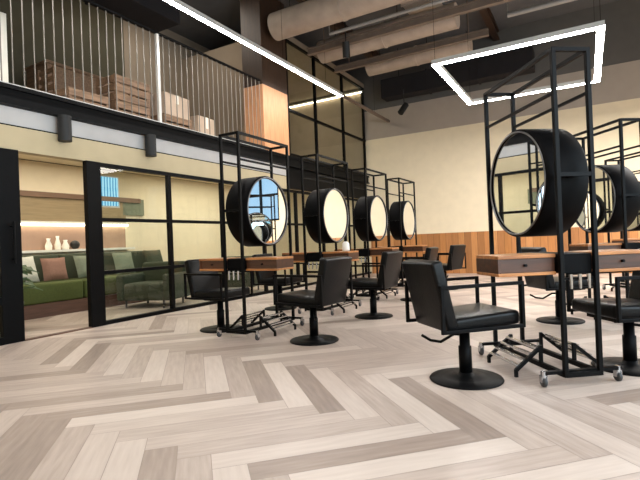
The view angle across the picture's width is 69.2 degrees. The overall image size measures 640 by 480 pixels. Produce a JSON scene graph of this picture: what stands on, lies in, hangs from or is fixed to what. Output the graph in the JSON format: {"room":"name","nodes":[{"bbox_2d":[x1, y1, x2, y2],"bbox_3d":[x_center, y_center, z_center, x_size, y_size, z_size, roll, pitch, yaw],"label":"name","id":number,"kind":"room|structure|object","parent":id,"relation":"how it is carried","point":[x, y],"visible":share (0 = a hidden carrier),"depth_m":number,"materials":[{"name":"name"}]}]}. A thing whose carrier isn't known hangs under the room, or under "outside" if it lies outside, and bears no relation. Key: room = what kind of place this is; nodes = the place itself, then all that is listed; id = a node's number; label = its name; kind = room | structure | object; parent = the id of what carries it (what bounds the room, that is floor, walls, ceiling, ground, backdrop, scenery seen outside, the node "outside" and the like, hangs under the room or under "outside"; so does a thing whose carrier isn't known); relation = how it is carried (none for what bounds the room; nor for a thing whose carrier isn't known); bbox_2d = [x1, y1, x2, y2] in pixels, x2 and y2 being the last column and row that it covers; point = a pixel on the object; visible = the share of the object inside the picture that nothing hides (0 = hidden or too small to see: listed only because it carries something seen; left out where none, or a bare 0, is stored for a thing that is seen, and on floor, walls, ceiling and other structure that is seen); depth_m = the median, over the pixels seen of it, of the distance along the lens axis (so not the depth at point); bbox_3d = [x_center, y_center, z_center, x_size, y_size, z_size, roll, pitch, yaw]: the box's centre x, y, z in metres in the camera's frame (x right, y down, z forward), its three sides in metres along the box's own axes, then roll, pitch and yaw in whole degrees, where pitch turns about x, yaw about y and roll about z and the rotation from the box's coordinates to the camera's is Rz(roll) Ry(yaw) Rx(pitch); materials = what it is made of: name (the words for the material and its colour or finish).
{"room":"salon","nodes":[
{"label":"salon","id":0,"kind":"room"},
{"bbox_2d":[0,124,286,188],"bbox_3d":[-3.496,-0.062,4.834,0.130,2.345,11.300,-2,0,30],"label":"wall","id":1,"kind":"structure","parent":0,"point":[26,141],"depth_m":6.03,"materials":[{"name":"beige paint"}]},
{"bbox_2d":[0,148,24,345],"bbox_3d":[-3.521,0.068,4.599,0.152,2.085,1.065,-2,0,30],"label":"door","id":2,"kind":"structure","parent":1,"relation":"in","point":[12,324],"depth_m":4.95,"materials":[{"name":"black metal"}]},
{"bbox_2d":[25,327,91,340],"bbox_3d":[-3.049,1.091,5.416,0.080,0.012,0.790,-2,0,30],"label":"trim","id":3,"kind":"structure","parent":1,"relation":"attached to","point":[84,328],"depth_m":5.38,"materials":[{"name":"brown wood"}]},
{"bbox_2d":[57,114,71,142],"bbox_3d":[-3.020,-1.319,5.483,0.150,0.305,0.150,-2,0,30],"label":"spotlight","id":4,"kind":"object","parent":1,"relation":"attached to","point":[64,122],"visible":1,"depth_m":5.42,"materials":[{"name":"black metal"}]},
{"bbox_2d":[145,134,156,156],"bbox_3d":[-2.397,-1.338,6.567,0.150,0.305,0.150,-2,0,30],"label":"spotlight","id":5,"kind":"object","parent":1,"relation":"attached to","point":[150,139],"visible":1,"depth_m":6.50,"materials":[{"name":"black metal"}]},
{"bbox_2d":[0,105,366,198],"bbox_3d":[-2.526,-1.260,6.619,0.120,0.440,15.400,-2,0,30],"label":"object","id":6,"kind":"structure","parent":1,"relation":"attached to","point":[10,116],"depth_m":6.59,"materials":[{"name":"grey paint"}]},
{"bbox_2d":[82,160,371,327],"bbox_3d":[-0.742,-0.017,9.512,0.085,2.080,8.645,-2,0,30],"label":"glass partition frame","id":7,"kind":"structure","parent":1,"relation":"in","point":[94,249],"depth_m":6.11,"materials":[{"name":"black metal"}]},
{"bbox_2d":[0,0,288,274],"bbox_3d":[-5.029,-1.815,8.047,0.200,6.000,15.400,-2,0,30],"label":"wall","id":8,"kind":"structure","parent":0,"point":[4,4],"depth_m":9.67,"materials":[{"name":"beige paint"}]},
{"bbox_2d":[21,221,127,225],"bbox_3d":[-4.770,-0.289,8.070,0.115,0.070,3.250,-2,0,30],"label":"light","id":9,"kind":"object","parent":8,"relation":"attached to","point":[43,223],"visible":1,"depth_m":8.27,"materials":[{"name":"white paint"}]},
{"bbox_2d":[21,223,127,225],"bbox_3d":[-4.764,-0.270,8.067,0.105,0.030,3.250,-2,0,30],"label":"diffuser","id":10,"kind":"object","parent":9,"relation":"attached to","point":[43,224],"depth_m":8.37,"materials":[{"name":"white plastic"}]},
{"bbox_2d":[22,247,134,252],"bbox_3d":[-4.634,0.191,8.145,0.240,0.040,3.100,-2,0,30],"label":"wall ledge","id":11,"kind":"object","parent":8,"relation":"attached to","point":[121,248],"visible":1,"depth_m":8.18,"materials":[{"name":"white paint"}]},
{"bbox_2d":[45,238,51,249],"bbox_3d":[-4.704,0.073,8.033,0.115,0.200,0.115,-2,0,30],"label":"vase","id":12,"kind":"object","parent":11,"relation":"on","point":[48,246],"visible":0.92,"depth_m":8.00,"materials":[{"name":"white ceramic"}]},
{"bbox_2d":[54,236,60,249],"bbox_3d":[-4.625,0.051,8.172,0.104,0.240,0.104,-2,0,30],"label":"vase","id":13,"kind":"object","parent":11,"relation":"on","point":[57,244],"visible":1,"depth_m":8.14,"materials":[{"name":"white ceramic"}]},
{"bbox_2d":[62,240,68,248],"bbox_3d":[-4.553,0.084,8.293,0.126,0.170,0.126,-2,0,30],"label":"vase","id":14,"kind":"object","parent":11,"relation":"on","point":[65,245],"visible":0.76,"depth_m":8.26,"materials":[{"name":"white ceramic"}]},
{"bbox_2d":[70,240,79,248],"bbox_3d":[-4.464,0.086,8.449,0.160,0.160,0.160,-2,0,30],"label":"decorative ball","id":15,"kind":"object","parent":11,"relation":"on","point":[74,244],"visible":0.93,"depth_m":8.39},
{"bbox_2d":[20,190,140,250],"bbox_3d":[-4.695,-0.332,8.228,0.090,1.010,3.600,-2,0,30],"label":"wall shelf","id":16,"kind":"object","parent":8,"relation":"attached to","point":[34,205],"depth_m":8.31,"materials":[{"name":"beige wood"}]},
{"bbox_2d":[101,175,119,207],"bbox_3d":[-4.211,-0.957,9.150,0.055,0.630,0.540,-2,0,30],"label":"window","id":17,"kind":"structure","parent":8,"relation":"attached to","point":[109,184],"depth_m":9.19,"materials":[{"name":"blue glass"}]},
{"bbox_2d":[123,200,143,215],"bbox_3d":[-3.903,-0.681,9.670,0.050,0.340,0.520,-2,0,30],"label":"wall plaque","id":18,"kind":"object","parent":8,"relation":"attached to","point":[133,209],"visible":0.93,"depth_m":9.67,"materials":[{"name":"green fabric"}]},
{"bbox_2d":[18,154,299,192],"bbox_3d":[-3.742,-1.529,7.313,2.740,0.220,15.400,-2,0,30],"label":"mezzanine slab","id":19,"kind":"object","parent":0,"point":[21,156],"visible":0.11,"depth_m":8.31,"materials":[{"name":"beige paint"}]},
{"bbox_2d":[0,12,8,82],"bbox_3d":[-4.443,-2.255,5.684,0.522,1.270,0.900,-2,0,30],"label":"cabinet","id":20,"kind":"object","parent":19,"relation":"on","point":[2,15],"visible":0.55,"depth_m":5.92,"materials":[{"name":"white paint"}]},
{"bbox_2d":[27,65,54,92],"bbox_3d":[-4.112,-2.078,6.651,0.440,0.900,0.440,-2,0,30],"label":"wooden crate","id":21,"kind":"object","parent":19,"relation":"on","point":[40,74],"visible":0.27,"depth_m":6.80,"materials":[{"name":"brown wood"}]},
{"bbox_2d":[49,86,108,107],"bbox_3d":[-3.371,-1.848,6.517,0.466,0.380,0.626,-2,0,30],"label":"wooden crate","id":22,"kind":"object","parent":19,"relation":"on","point":[69,90],"visible":0.22,"depth_m":6.31,"materials":[{"name":"brown wood"}]},
{"bbox_2d":[25,59,153,112],"bbox_3d":[-3.902,-2.228,8.431,0.640,1.200,2.440,-2,0,30],"label":"wooden crate","id":23,"kind":"object","parent":19,"relation":"on","point":[60,83],"visible":0.21,"depth_m":7.51,"materials":[{"name":"brown wood"}]},
{"bbox_2d":[110,99,150,118],"bbox_3d":[-3.012,-1.859,7.141,0.466,0.380,0.626,-2,0,30],"label":"wooden crate","id":24,"kind":"object","parent":19,"relation":"on","point":[112,103],"visible":0.17,"depth_m":6.96,"materials":[{"name":"brown wood"}]},
{"bbox_2d":[96,74,149,112],"bbox_3d":[-3.027,-2.239,7.143,0.466,0.380,0.626,-2,0,30],"label":"wooden crate","id":25,"kind":"object","parent":24,"relation":"on","point":[104,81],"visible":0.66,"depth_m":6.95,"materials":[{"name":"brown wood"}]},
{"bbox_2d":[150,113,191,129],"bbox_3d":[-2.574,-1.873,7.904,0.466,0.380,0.626,-2,0,30],"label":"wooden crate","id":26,"kind":"object","parent":19,"relation":"on","point":[168,117],"visible":0.23,"depth_m":7.73,"materials":[{"name":"brown wood"}]},
{"bbox_2d":[150,91,189,123],"bbox_3d":[-2.588,-2.244,7.906,0.424,0.362,0.580,-2,0,27],"label":"cardboard box","id":27,"kind":"object","parent":26,"relation":"on","point":[167,95],"visible":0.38,"depth_m":7.70,"materials":[{"name":"beige cardboard"}]},
{"bbox_2d":[190,115,214,135],"bbox_3d":[-2.209,-1.946,8.443,0.404,0.502,0.450,-2,0,27],"label":"cardboard box","id":28,"kind":"object","parent":19,"relation":"on","point":[206,131],"visible":0.31,"depth_m":8.25,"materials":[{"name":"beige cardboard"}]},
{"bbox_2d":[182,46,244,140],"bbox_3d":[-2.188,-2.952,10.501,2.360,2.530,0.120,-2,0,30],"label":"wall","id":29,"kind":"structure","parent":0,"point":[233,57],"depth_m":10.48,"materials":[{"name":"beige paint"}]},
{"bbox_2d":[240,0,289,155],"bbox_3d":[-1.126,-3.349,9.526,0.480,3.230,0.860,-2,0,30],"label":"column","id":30,"kind":"structure","parent":29,"relation":"attached to","point":[254,14],"depth_m":9.22,"materials":[{"name":"orange wood"}]},
{"bbox_2d":[182,37,363,103],"bbox_3d":[-1.016,-4.317,12.156,2.840,0.120,4.200,-2,0,30],"label":"ceiling","id":31,"kind":"structure","parent":0,"point":[300,88],"depth_m":12.18,"materials":[{"name":"beige paint"}]},
{"bbox_2d":[0,273,639,479],"bbox_3d":[0.637,1.048,4.843,12.600,0.200,15.400,-2,0,30],"label":"floor","id":32,"kind":"structure","parent":0,"point":[157,397],"depth_m":2.75,"materials":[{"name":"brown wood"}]},
{"bbox_2d":[22,265,42,290],"bbox_3d":[-3.891,0.727,5.865,0.634,0.810,0.978,-2,0,-16],"label":"potted plant","id":33,"kind":"object","parent":32,"relation":"on","point":[29,269],"visible":0.09,"depth_m":5.87,"materials":[{"name":"green plant"}]},
{"bbox_2d":[22,251,160,319],"bbox_3d":[-3.880,0.682,8.124,0.870,0.920,3.520,-2,0,30],"label":"sofa","id":34,"kind":"object","parent":32,"relation":"on","point":[61,296],"visible":0.44,"depth_m":7.32,"materials":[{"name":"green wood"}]},
{"bbox_2d":[22,256,39,281],"bbox_3d":[-4.483,0.450,7.024,0.206,0.401,0.420,-2,0,18],"label":"cushion","id":35,"kind":"object","parent":34,"relation":"on","point":[28,261],"visible":0.43,"depth_m":7.07,"materials":[{"name":"grey fabric"}]},
{"bbox_2d":[22,254,58,280],"bbox_3d":[-4.701,0.610,7.355,0.220,0.720,1.050,-2,0,30],"label":"cushion","id":36,"kind":"object","parent":34,"relation":"on","point":[37,261],"depth_m":7.47,"materials":[{"name":"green fabric"}]},
{"bbox_2d":[23,280,82,305],"bbox_3d":[-4.321,0.804,7.140,0.640,0.300,1.050,-2,0,30],"label":"seat cushion","id":37,"kind":"object","parent":34,"relation":"on","point":[55,292],"depth_m":7.03,"materials":[{"name":"green fabric"}]},
{"bbox_2d":[40,257,68,280],"bbox_3d":[-4.240,0.462,7.405,0.198,0.363,0.380,-2,0,36],"label":"cushion","id":38,"kind":"object","parent":34,"relation":"on","point":[53,268],"visible":1,"depth_m":7.34,"materials":[{"name":"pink fabric"}]},
{"bbox_2d":[73,255,86,277],"bbox_3d":[-3.984,0.445,7.891,0.202,0.382,0.400,-2,0,24],"label":"cushion","id":39,"kind":"object","parent":34,"relation":"on","point":[80,261],"visible":0.52,"depth_m":7.75,"materials":[{"name":"green fabric"}]},
{"bbox_2d":[56,252,115,279],"bbox_3d":[-4.168,0.594,8.283,0.220,0.720,1.050,-2,0,30],"label":"cushion","id":40,"kind":"object","parent":34,"relation":"on","point":[109,264],"depth_m":7.99,"materials":[{"name":"green fabric"}]},
{"bbox_2d":[64,274,124,297],"bbox_3d":[-3.788,0.788,8.067,0.640,0.300,1.050,-2,0,30],"label":"seat cushion","id":41,"kind":"object","parent":34,"relation":"on","point":[110,279],"depth_m":7.83,"materials":[{"name":"green fabric"}]},
{"bbox_2d":[112,252,135,274],"bbox_3d":[-3.611,0.423,8.542,0.206,0.401,0.420,-2,0,30],"label":"cushion","id":42,"kind":"object","parent":34,"relation":"on","point":[121,260],"visible":0.81,"depth_m":8.46,"materials":[{"name":"green fabric"}]},
{"bbox_2d":[114,251,160,273],"bbox_3d":[-3.633,0.577,9.215,0.220,0.720,1.060,-2,0,30],"label":"cushion","id":43,"kind":"object","parent":34,"relation":"on","point":[138,257],"depth_m":9.10,"materials":[{"name":"green fabric"}]},
{"bbox_2d":[143,250,162,261],"bbox_3d":[-3.263,0.402,9.149,0.210,0.420,0.440,-2,0,24],"label":"cushion","id":44,"kind":"object","parent":34,"relation":"on","point":[150,255],"visible":0.56,"depth_m":9.07,"materials":[{"name":"green fabric"}]},
{"bbox_2d":[116,261,189,307],"bbox_3d":[-2.762,0.736,7.804,0.980,0.720,0.780,-2,0,13],"label":"lounge armchair","id":45,"kind":"object","parent":32,"relation":"on","point":[150,285],"visible":0.88,"depth_m":7.52,"materials":[{"name":"green fabric"}]},
{"bbox_2d":[184,259,252,332],"bbox_3d":[-1.169,0.617,5.322,0.617,0.808,0.512,-2,0,33],"label":"chair","id":46,"kind":"object","parent":32,"relation":"on","point":[203,285],"visible":0.91,"depth_m":5.26,"materials":[{"name":"black leather"}]},
{"bbox_2d":[218,256,258,289],"bbox_3d":[-1.698,0.702,9.557,0.980,0.720,0.780,-2,0,13],"label":"lounge armchair","id":47,"kind":"object","parent":32,"relation":"on","point":[231,283],"visible":0.2,"depth_m":9.15,"materials":[{"name":"green fabric"}]},
{"bbox_2d":[199,131,303,339],"bbox_3d":[-0.670,-0.050,5.099,1.020,2.100,0.915,-2,0,30],"label":"station","id":48,"kind":"object","parent":32,"relation":"on","point":[257,210],"visible":1,"depth_m":4.86,"materials":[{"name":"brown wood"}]},
{"bbox_2d":[249,179,285,242],"bbox_3d":[-0.565,-0.315,5.037,0.004,0.702,0.702,-2,0,30],"label":"mirror glass","id":49,"kind":"object","parent":48,"relation":"attached to","point":[267,200],"depth_m":5.01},
{"bbox_2d":[252,253,304,310],"bbox_3d":[-0.617,0.603,6.825,0.617,0.808,0.512,-2,0,30],"label":"chair","id":50,"kind":"object","parent":32,"relation":"on","point":[263,277],"visible":0.61,"depth_m":6.73,"materials":[{"name":"black leather"}]},
{"bbox_2d":[272,256,352,345],"bbox_3d":[-0.048,0.569,4.475,0.617,0.808,0.512,-2,0,37],"label":"chair","id":51,"kind":"object","parent":32,"relation":"on","point":[334,273],"visible":1,"depth_m":4.35,"materials":[{"name":"black leather"}]},
{"bbox_2d":[282,154,361,315],"bbox_3d":[0.112,-0.074,6.460,1.020,2.100,0.915,-2,0,30],"label":"station","id":52,"kind":"object","parent":32,"relation":"on","point":[326,212],"visible":0.85,"depth_m":6.21,"materials":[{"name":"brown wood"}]},
{"bbox_2d":[324,190,346,240],"bbox_3d":[0.217,-0.339,6.398,0.004,0.702,0.702,-2,0,30],"label":"mirror glass","id":53,"kind":"object","parent":52,"relation":"attached to","point":[335,205],"depth_m":6.38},
{"bbox_2d":[342,241,349,250],"bbox_3d":[0.337,0.081,6.037,0.100,0.125,0.100,-2,0,30],"label":"lotion bottle","id":54,"kind":"object","parent":52,"relation":"on","point":[345,245],"visible":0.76,"depth_m":6.00,"materials":[{"name":"white plastic"}]},
{"bbox_2d":[334,168,398,299],"bbox_3d":[0.869,-0.098,7.778,1.020,2.100,0.915,-2,0,30],"label":"station","id":55,"kind":"object","parent":32,"relation":"on","point":[370,213],"visible":0.83,"depth_m":7.52,"materials":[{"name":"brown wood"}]},
{"bbox_2d":[371,197,386,238],"bbox_3d":[0.974,-0.363,7.715,0.004,0.702,0.702,-2,0,30],"label":"mirror glass","id":56,"kind":"object","parent":55,"relation":"attached to","point":[378,208],"depth_m":7.71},
{"bbox_2d":[347,250,403,319],"bbox_3d":[0.676,0.546,5.755,0.617,0.808,0.512,-2,0,36],"label":"chair","id":57,"kind":"object","parent":32,"relation":"on","point":[390,265],"visible":0.88,"depth_m":5.62,"materials":[{"name":"black leather"}]},
{"bbox_2d":[371,177,426,286],"bbox_3d":[1.631,-0.122,9.104,1.020,2.100,0.915,-2,0,30],"label":"station","id":58,"kind":"object","parent":32,"relation":"on","point":[401,214],"visible":0.63,"depth_m":8.85,"materials":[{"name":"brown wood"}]},
{"bbox_2d":[404,202,414,237],"bbox_3d":[1.736,-0.387,9.042,0.004,0.702,0.702,-2,0,30],"label":"mirror glass","id":59,"kind":"object","parent":58,"relation":"attached to","point":[409,212],"depth_m":9.04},
{"bbox_2d":[399,247,438,301],"bbox_3d":[1.489,0.521,7.170,0.617,0.808,0.512,-2,0,30],"label":"chair","id":60,"kind":"object","parent":32,"relation":"on","point":[431,253],"visible":0.15,"depth_m":7.00,"materials":[{"name":"black leather"}]},
{"bbox_2d":[423,244,465,289],"bbox_3d":[2.300,0.495,8.483,0.512,0.808,0.617,-2,0,-43],"label":"chair","id":61,"kind":"object","parent":32,"relation":"on","point":[456,255],"visible":0.55,"depth_m":8.27,"materials":[{"name":"black leather"}]},
{"bbox_2d":[402,259,525,389],"bbox_3d":[0.932,0.524,3.085,0.617,0.808,0.512,-2,0,-15],"label":"chair","id":62,"kind":"object","parent":32,"relation":"on","point":[426,281],"visible":1,"depth_m":2.95,"materials":[{"name":"black leather"}]},
{"bbox_2d":[521,247,592,324],"bbox_3d":[2.541,0.469,4.989,0.617,0.808,0.512,-2,0,-7],"label":"chair","id":63,"kind":"object","parent":32,"relation":"on","point":[546,282],"visible":0.57,"depth_m":4.88,"materials":[{"name":"black leather"}]},
{"bbox_2d":[476,46,639,386],"bbox_3d":[1.544,-0.146,3.317,1.020,2.100,0.915,-2,0,-7],"label":"station","id":64,"kind":"object","parent":32,"relation":"on","point":[538,180],"visible":1,"depth_m":3.00,"materials":[{"name":"black metal"}]},
{"bbox_2d":[493,133,543,232],"bbox_3d":[1.402,-0.400,3.305,0.004,0.702,0.702,-2,0,-7],"label":"mirror glass","id":65,"kind":"object","parent":64,"relation":"attached to","point":[518,162],"depth_m":3.26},
{"bbox_2d":[565,270,639,376],"bbox_3d":[2.161,0.476,3.215,0.617,0.808,0.512,-2,0,-7],"label":"chair","id":66,"kind":"object","parent":32,"relation":"on","point":[626,311],"visible":0.89,"depth_m":3.18,"materials":[{"name":"black leather"}]},
{"bbox_2d":[566,118,639,322],"bbox_3d":[3.194,-0.202,5.211,1.020,2.100,0.915,-2,0,-7],"label":"station","id":67,"kind":"object","parent":32,"relation":"on","point":[617,186],"visible":0.42,"depth_m":4.92,"materials":[{"name":"black metal"}]},
{"bbox_2d":[577,168,613,229],"bbox_3d":[3.052,-0.457,5.199,0.004,0.702,0.702,-2,0,-7],"label":"mirror glass","id":68,"kind":"object","parent":67,"relation":"attached to","point":[604,178],"depth_m":5.04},
{"bbox_2d":[602,151,639,290],"bbox_3d":[4.843,-0.259,7.099,1.020,2.100,0.915,-2,0,-7],"label":"station","id":69,"kind":"object","parent":32,"relation":"on","point":[635,226],"visible":0.23,"depth_m":7.13,"materials":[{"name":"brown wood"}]},
{"bbox_2d":[627,210,639,228],"bbox_3d":[4.702,-0.513,7.088,0.004,0.702,0.702,-2,0,-7],"label":"mirror glass","id":70,"kind":"object","parent":69,"relation":"attached to","point":[636,224],"depth_m":6.93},
{"bbox_2d":[289,89,363,171],"bbox_3d":[0.035,-3.024,13.968,2.760,2.530,0.050,-2,0,30],"label":"wall partition","id":71,"kind":"structure","parent":0,"point":[302,139],"depth_m":13.78,"materials":[{"name":"beige glass"}]},
{"bbox_2d":[0,81,369,183],"bbox_3d":[-2.489,-1.592,6.592,0.155,0.220,15.400,-2,0,30],"label":"steel beam","id":72,"kind":"structure","parent":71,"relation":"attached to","point":[14,96],"depth_m":6.39,"materials":[{"name":"black metal"}]},
{"bbox_2d":[0,0,263,148],"bbox_3d":[-2.647,-2.380,6.369,0.080,1.365,6.080,-2,0,30],"label":"balcony railing","id":73,"kind":"object","parent":72,"relation":"on","point":[156,34],"visible":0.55,"depth_m":6.60,"materials":[{"name":"grey metal"}]},
{"bbox_2d":[289,90,361,107],"bbox_3d":[0.126,-4.191,13.820,2.450,0.065,0.080,-2,0,30],"label":"light","id":74,"kind":"object","parent":71,"relation":"attached to","point":[358,91],"visible":1,"depth_m":13.77,"materials":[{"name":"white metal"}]},
{"bbox_2d":[168,0,618,65],"bbox_3d":[0.306,-5.143,4.922,12.800,0.200,15.400,-2,0,30],"label":"ceiling","id":75,"kind":"structure","parent":0,"point":[225,12],"depth_m":10.67,"materials":[{"name":"grey paint"}]},
{"bbox_2d":[83,0,179,31],"bbox_3d":[-3.879,-4.361,6.822,0.730,1.015,4.100,-2,0,30],"label":"duct","id":76,"kind":"object","parent":75,"relation":"hanging from","point":[158,15],"visible":0.76,"depth_m":8.02,"materials":[{"name":"black metal"}]},
{"bbox_2d":[164,0,389,122],"bbox_3d":[-1.078,-4.072,7.755,0.070,1.804,11.900,-2,0,30],"label":"linear light","id":77,"kind":"object","parent":75,"relation":"hanging from","point":[179,4],"visible":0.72,"depth_m":7.81,"materials":[{"name":"glowing white acrylic diffuser"},{"name":"black steel"}]},
{"bbox_2d":[164,0,341,96],"bbox_3d":[-1.765,-3.151,6.494,0.070,0.004,9.000,-2,0,30],"label":"diffuser","id":78,"kind":"object","parent":77,"relation":"attached to","point":[175,3],"depth_m":7.51,"materials":[{"name":"white plastic"}]},
{"bbox_2d":[296,0,380,57],"bbox_3d":[-0.523,-4.871,8.979,0.140,0.240,9.200,-2,0,30],"label":"ceiling beam","id":79,"kind":"structure","parent":75,"relation":"attached to","point":[340,25],"depth_m":10.74,"materials":[{"name":"brown wood"}]},
{"bbox_2d":[267,0,410,40],"bbox_3d":[0.402,-4.518,8.454,3.000,1.025,0.550,-2,0,30],"label":"duct","id":80,"kind":"object","parent":75,"relation":"hanging from","point":[309,15],"visible":0.98,"depth_m":8.53,"materials":[{"name":"beige metal"}]},
{"bbox_2d":[342,22,349,57],"bbox_3d":[0.506,-4.348,9.338,0.150,1.364,0.244,-2,0,7],"label":"track spotlight","id":81,"kind":"object","parent":75,"relation":"hanging from","point":[345,45],"visible":0.94,"depth_m":9.29,"materials":[{"name":"black metal"}]},
{"bbox_2d":[316,2,459,63],"bbox_3d":[1.323,-4.533,9.655,3.000,1.055,0.510,-2,0,30],"label":"duct","id":82,"kind":"object","parent":75,"relation":"hanging from","point":[453,23],"visible":0.65,"depth_m":9.40,"materials":[{"name":"beige metal"}]},
{"bbox_2d":[329,0,449,35],"bbox_3d":[2.377,-4.597,7.779,5.110,1.028,0.060,-2,0,30],"label":"ceiling pipe","id":83,"kind":"object","parent":75,"relation":"hanging from","point":[437,1],"visible":0.85,"depth_m":8.43,"materials":[{"name":"grey metal"}]},
{"bbox_2d":[307,0,513,55],"bbox_3d":[2.410,-4.575,8.337,6.200,1.070,0.100,-2,0,30],"label":"joist","id":84,"kind":"object","parent":75,"relation":"attached to","point":[472,6],"visible":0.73,"depth_m":8.76,"materials":[{"name":"grey metal"}]},
{"bbox_2d":[334,0,488,72],"bbox_3d":[1.905,-4.620,10.472,3.600,0.920,0.100,-2,0,30],"label":"joist","id":85,"kind":"object","parent":75,"relation":"attached to","point":[482,33],"visible":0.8,"depth_m":10.33,"materials":[{"name":"grey metal"}]},
{"bbox_2d":[365,37,472,75],"bbox_3d":[2.297,-4.625,11.054,2.500,0.935,0.470,-2,0,30],"label":"duct","id":86,"kind":"object","parent":75,"relation":"hanging from","point":[418,59],"visible":0.62,"depth_m":10.91,"materials":[{"name":"beige metal"}]},
{"bbox_2d":[401,0,442,14],"bbox_3d":[1.213,-4.852,7.982,0.580,0.425,5.200,-2,0,30],"label":"duct","id":87,"kind":"object","parent":75,"relation":"hanging from","point":[413,3],"visible":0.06,"depth_m":9.24,"materials":[{"name":"beige metal"}]},
{"bbox_2d":[381,46,534,101],"bbox_3d":[3.297,-4.472,11.578,3.700,1.315,0.430,-2,0,30],"label":"duct","id":88,"kind":"object","parent":75,"relation":"hanging from","point":[499,66],"visible":0.88,"depth_m":11.30,"materials":[{"name":"black metal"}]},
{"bbox_2d":[398,89,408,114],"bbox_3d":[2.081,-3.455,11.629,0.308,0.651,0.150,-2,0,-29],"label":"track spotlight","id":89,"kind":"object","parent":88,"relation":"hanging from","point":[405,105],"visible":1,"depth_m":11.58,"materials":[{"name":"black metal"}]},
{"bbox_2d":[474,0,499,40],"bbox_3d":[2.075,-4.981,7.484,0.140,0.240,9.200,-2,0,30],"label":"ceiling beam","id":90,"kind":"structure","parent":75,"relation":"attached to","point":[486,13],"depth_m":10.63,"materials":[{"name":"brown wood"}]},
{"bbox_2d":[431,0,604,104],"bbox_3d":[3.288,-3.945,7.671,2.270,2.404,2.590,-2,0,30],"label":"pendant light","id":91,"kind":"object","parent":75,"relation":"hanging from","point":[599,26],"visible":1,"depth_m":6.88,"materials":[{"name":"grey metal"}]},
{"bbox_2d":[507,0,575,17],"bbox_3d":[5.743,-4.870,8.032,4.710,0.748,0.100,-2,0,30],"label":"ceiling pipe","id":92,"kind":"object","parent":75,"relation":"hanging from","point":[555,2],"visible":1,"depth_m":8.91,"materials":[{"name":"grey metal"}]},
{"bbox_2d":[286,0,639,272],"bbox_3d":[4.400,-2.171,11.620,12.600,6.000,0.200,-2,0,30],"label":"wall","id":93,"kind":"structure","parent":0,"point":[437,144],"depth_m":11.77,"materials":[{"name":"beige paint"}]},
{"bbox_2d":[285,39,366,174],"bbox_3d":[0.279,-3.047,11.544,0.060,2.535,4.010,-2,0,30],"label":"window","id":94,"kind":"structure","parent":93,"relation":"in","point":[313,59],"depth_m":11.18,"materials":[{"name":"black metal"}]},
{"bbox_2d":[371,227,639,272],"bbox_3d":[5.688,0.246,10.791,9.720,1.060,0.030,-2,0,30],"label":"trim","id":95,"kind":"structure","parent":93,"relation":"attached to","point":[477,243],"depth_m":11.72,"materials":[{"name":"brown wood"}]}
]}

